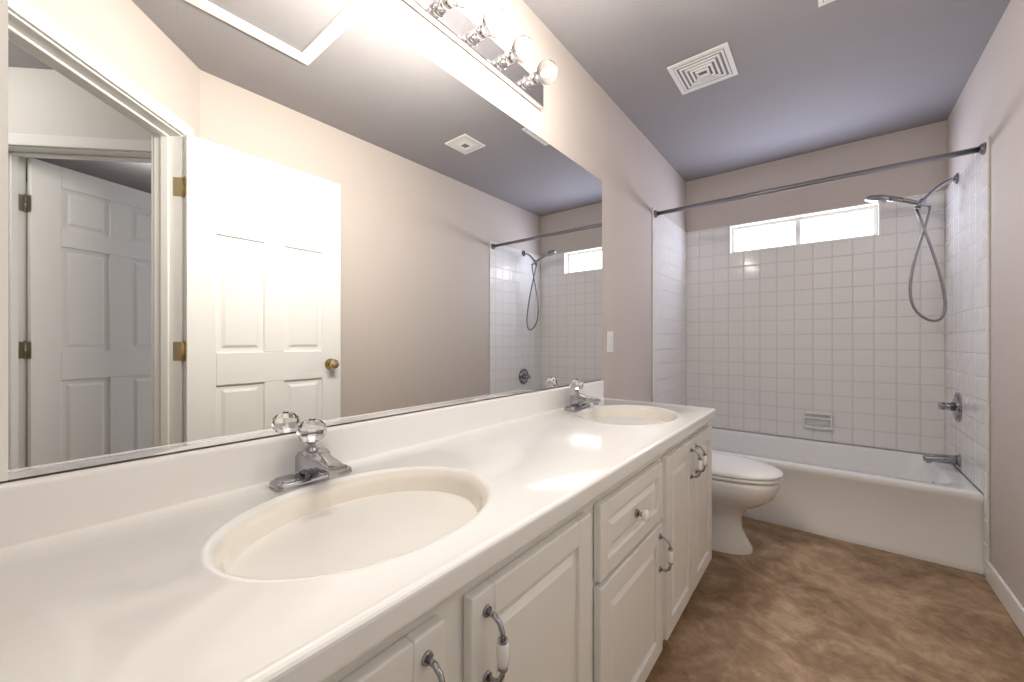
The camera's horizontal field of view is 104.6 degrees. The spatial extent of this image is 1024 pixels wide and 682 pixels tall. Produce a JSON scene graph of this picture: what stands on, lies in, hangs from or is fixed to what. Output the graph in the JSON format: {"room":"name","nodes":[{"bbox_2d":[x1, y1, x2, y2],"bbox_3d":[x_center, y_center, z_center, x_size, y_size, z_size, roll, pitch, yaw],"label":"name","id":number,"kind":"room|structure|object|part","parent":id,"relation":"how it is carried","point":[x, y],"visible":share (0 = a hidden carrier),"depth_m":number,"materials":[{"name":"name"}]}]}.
{"room":"bathroom","nodes":[
{"label":"bathroom","id":0,"kind":"room"},
{"bbox_2d":[0,0,685,483],"bbox_3d":[0.232,-0.140,1.909,0.120,2.440,4.110,0,0,39],"label":"wall","id":1,"kind":"structure","parent":0,"point":[582,120],"depth_m":2.14,"materials":[{"name":"beige paint"}]},
{"bbox_2d":[0,0,601,481],"bbox_3d":[-0.223,-0.577,1.237,0.010,1.564,2.248,0,0,39],"label":"mirror","id":2,"kind":"object","parent":1,"relation":"attached to","point":[228,220],"visible":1,"depth_m":0.84,"materials":[{"name":"clear glass"}]},
{"bbox_3d":[-0.765,-0.577,0.559,0.010,1.564,0.066,0,0,39],"label":"trim","id":3,"kind":"part","parent":2,"relation":"part of","materials":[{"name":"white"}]},
{"bbox_2d":[404,0,557,108],"bbox_3d":[-0.131,-1.020,1.233,0.158,0.090,0.980,0,0,39],"label":"light bar","id":4,"kind":"object","parent":1,"relation":"attached to","point":[448,18],"visible":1,"depth_m":1.35,"materials":[{"name":"silver metal"}]},
{"bbox_2d":[607,331,612,351],"bbox_3d":[0.547,0.005,2.201,0.007,0.116,0.072,0,0,39],"label":"electrical outlet plate","id":5,"kind":"object","parent":1,"relation":"attached to","point":[609,341],"visible":1,"depth_m":2.19,"materials":[{"name":"white plastic"}]},
{"bbox_2d":[652,207,686,405],"bbox_3d":[1.230,0.077,3.052,0.008,2.005,0.836,0,0,39],"label":"tile","id":6,"kind":"structure","parent":1,"relation":"attached to","point":[669,311],"depth_m":3.00,"materials":[{"name":"white tile"}]},
{"bbox_2d":[654,142,985,217],"bbox_3d":[1.585,-0.885,2.287,1.501,0.056,0.056,0,0,39],"label":"curtain rod","id":7,"kind":"object","parent":6,"relation":"attached to","point":[980,149],"visible":1,"depth_m":2.13,"materials":[{"name":"silver metal"}]},
{"bbox_2d":[523,0,1010,181],"bbox_3d":[0.872,-1.385,1.397,1.760,0.050,4.110,0,0,39],"label":"ceiling","id":8,"kind":"structure","parent":0,"point":[811,76],"depth_m":1.95,"materials":[{"name":"grey paint"}]},
{"bbox_2d":[667,42,737,94],"bbox_3d":[0.960,-1.351,1.986,0.270,0.018,0.270,0,0,39],"label":"ceiling vent","id":9,"kind":"object","parent":8,"relation":"attached to","point":[706,68],"visible":1,"depth_m":1.96,"materials":[{"name":"white plastic"}]},
{"bbox_2d":[818,0,834,6],"bbox_3d":[1.259,-1.351,1.464,0.200,0.016,0.200,0,0,39],"label":"ceiling vent","id":10,"kind":"object","parent":8,"relation":"in","point":[822,2],"visible":1,"depth_m":1.58,"materials":[{"name":"white plastic"}]},
{"bbox_2d":[686,120,946,453],"bbox_3d":[2.119,-0.140,2.954,1.520,2.440,0.120,0,0,39],"label":"wall","id":11,"kind":"structure","parent":0,"point":[924,141],"depth_m":2.80,"materials":[{"name":"beige paint"}]},
{"bbox_2d":[729,202,880,253],"bbox_3d":[2.122,-0.810,2.933,0.890,0.230,0.109,0,0,39],"label":"window","id":12,"kind":"structure","parent":11,"relation":"in","point":[846,223],"depth_m":2.91,"materials":[{"name":"white glass"}]},
{"bbox_2d":[687,191,944,453],"bbox_3d":[2.079,-0.108,2.903,1.502,1.633,0.008,0,0,39],"label":"tile","id":13,"kind":"structure","parent":11,"relation":"attached to","point":[780,341],"depth_m":2.78,"materials":[{"name":"white tile"}]},
{"bbox_2d":[803,411,832,430],"bbox_3d":[2.165,0.565,2.804,0.168,0.112,0.038,0,0,39],"label":"soap dish","id":14,"kind":"object","parent":13,"relation":"attached to","point":[817,420],"visible":1,"depth_m":2.81,"materials":[{"name":"white ceramic"}]},
{"bbox_2d":[645,516,1023,681],"bbox_3d":[0.872,1.105,1.397,1.760,0.050,4.110,0,0,39],"label":"floor","id":15,"kind":"structure","parent":0,"point":[779,603],"depth_m":1.52,"materials":[{"name":"plastic"}]},
{"bbox_2d":[316,419,711,681],"bbox_3d":[0.001,0.713,1.050,0.590,0.734,2.236,0,0,39],"label":"bathroom vanity","id":16,"kind":"object","parent":15,"relation":"on","point":[561,534],"depth_m":0.84,"materials":[{"name":"white wood"}]},
{"bbox_2d":[0,408,715,681],"bbox_3d":[0.000,0.323,1.058,0.537,0.045,2.248,0,0,39],"label":"countertop","id":17,"kind":"structure","parent":16,"relation":"on","point":[288,578],"depth_m":0.55,"materials":[{"name":"white stone"}]},
{"bbox_2d":[269,417,351,491],"bbox_3d":[-0.405,0.234,0.837,0.136,0.131,0.158,0,0,39],"label":"faucet","id":18,"kind":"object","parent":17,"relation":"on","point":[316,470],"depth_m":0.83,"materials":[{"name":"silver metal"}]},
{"bbox_2d":[564,391,603,410],"bbox_3d":[0.323,0.234,1.740,0.131,0.131,0.158,0,0,39],"label":"faucet","id":19,"kind":"object","parent":17,"relation":"on","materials":[{"name":"silver metal"}]},
{"bbox_2d":[468,398,711,458],"bbox_3d":[0.380,0.371,1.546,0.530,0.147,0.988,0,0,39],"label":"sink","id":20,"kind":"object","parent":17,"relation":"in","point":[621,428],"depth_m":1.39,"materials":[{"name":"white ceramic"}]},
{"bbox_2d":[712,452,782,554],"bbox_3d":[1.033,0.752,2.190,0.777,0.656,0.506,0,0,39],"label":"toilet","id":21,"kind":"object","parent":15,"relation":"on","point":[741,486],"visible":0.35,"depth_m":1.99,"materials":[{"name":"white ceramic"}]},
{"bbox_3d":[1.133,0.667,2.110,0.519,0.048,0.378,0,0,39],"label":"seat","id":22,"kind":"part","parent":21,"relation":"part of","materials":[{"name":"white plastic"}]},
{"bbox_2d":[712,428,983,574],"bbox_3d":[1.836,0.895,2.601,1.515,0.370,0.780,0,0,39],"label":"bathtub","id":23,"kind":"object","parent":15,"relation":"on","point":[912,505],"visible":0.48,"depth_m":2.14,"materials":[{"name":"white ceramic"}]},
{"bbox_2d":[947,0,1023,606],"bbox_3d":[1.821,-0.140,1.270,0.120,2.440,3.120,0,0,39],"label":"wall","id":24,"kind":"structure","parent":0,"point":[990,102],"depth_m":1.63,"materials":[{"name":"beige paint"}]},
{"bbox_2d":[945,136,989,576],"bbox_3d":[2.409,0.077,2.108,0.008,2.005,0.836,0,0,39],"label":"tile","id":25,"kind":"structure","parent":24,"relation":"attached to","point":[967,290],"depth_m":1.99,"materials":[{"name":"white tile"}]},
{"bbox_2d":[865,173,958,321],"bbox_3d":[2.317,-0.519,2.308,0.386,0.824,0.094,0,0,39],"label":"shower head","id":26,"kind":"object","parent":25,"relation":"attached to","point":[920,203],"visible":1,"depth_m":2.27},
{"bbox_2d":[923,454,960,466],"bbox_3d":[2.395,0.655,2.207,0.138,0.068,0.068,0,0,39],"label":"tub spout","id":27,"kind":"object","parent":25,"relation":"attached to","point":[946,459],"visible":1,"depth_m":2.19,"materials":[{"name":"silver metal"}]},
{"bbox_2d":[938,392,961,421],"bbox_3d":[2.437,0.365,2.210,0.076,0.164,0.168,0,0,39],"label":"shower valve","id":28,"kind":"object","parent":25,"relation":"attached to","point":[954,406],"visible":0.98,"depth_m":2.17,"materials":[{"name":"silver metal"}]},
{"bbox_2d":[986,560,1023,635],"bbox_3d":[1.476,1.032,0.948,0.014,0.095,2.145,0,0,39],"label":"baseboard","id":29,"kind":"structure","parent":24,"relation":"attached to","point":[1009,600],"depth_m":1.58,"materials":[{"name":"white wood"}]}
]}

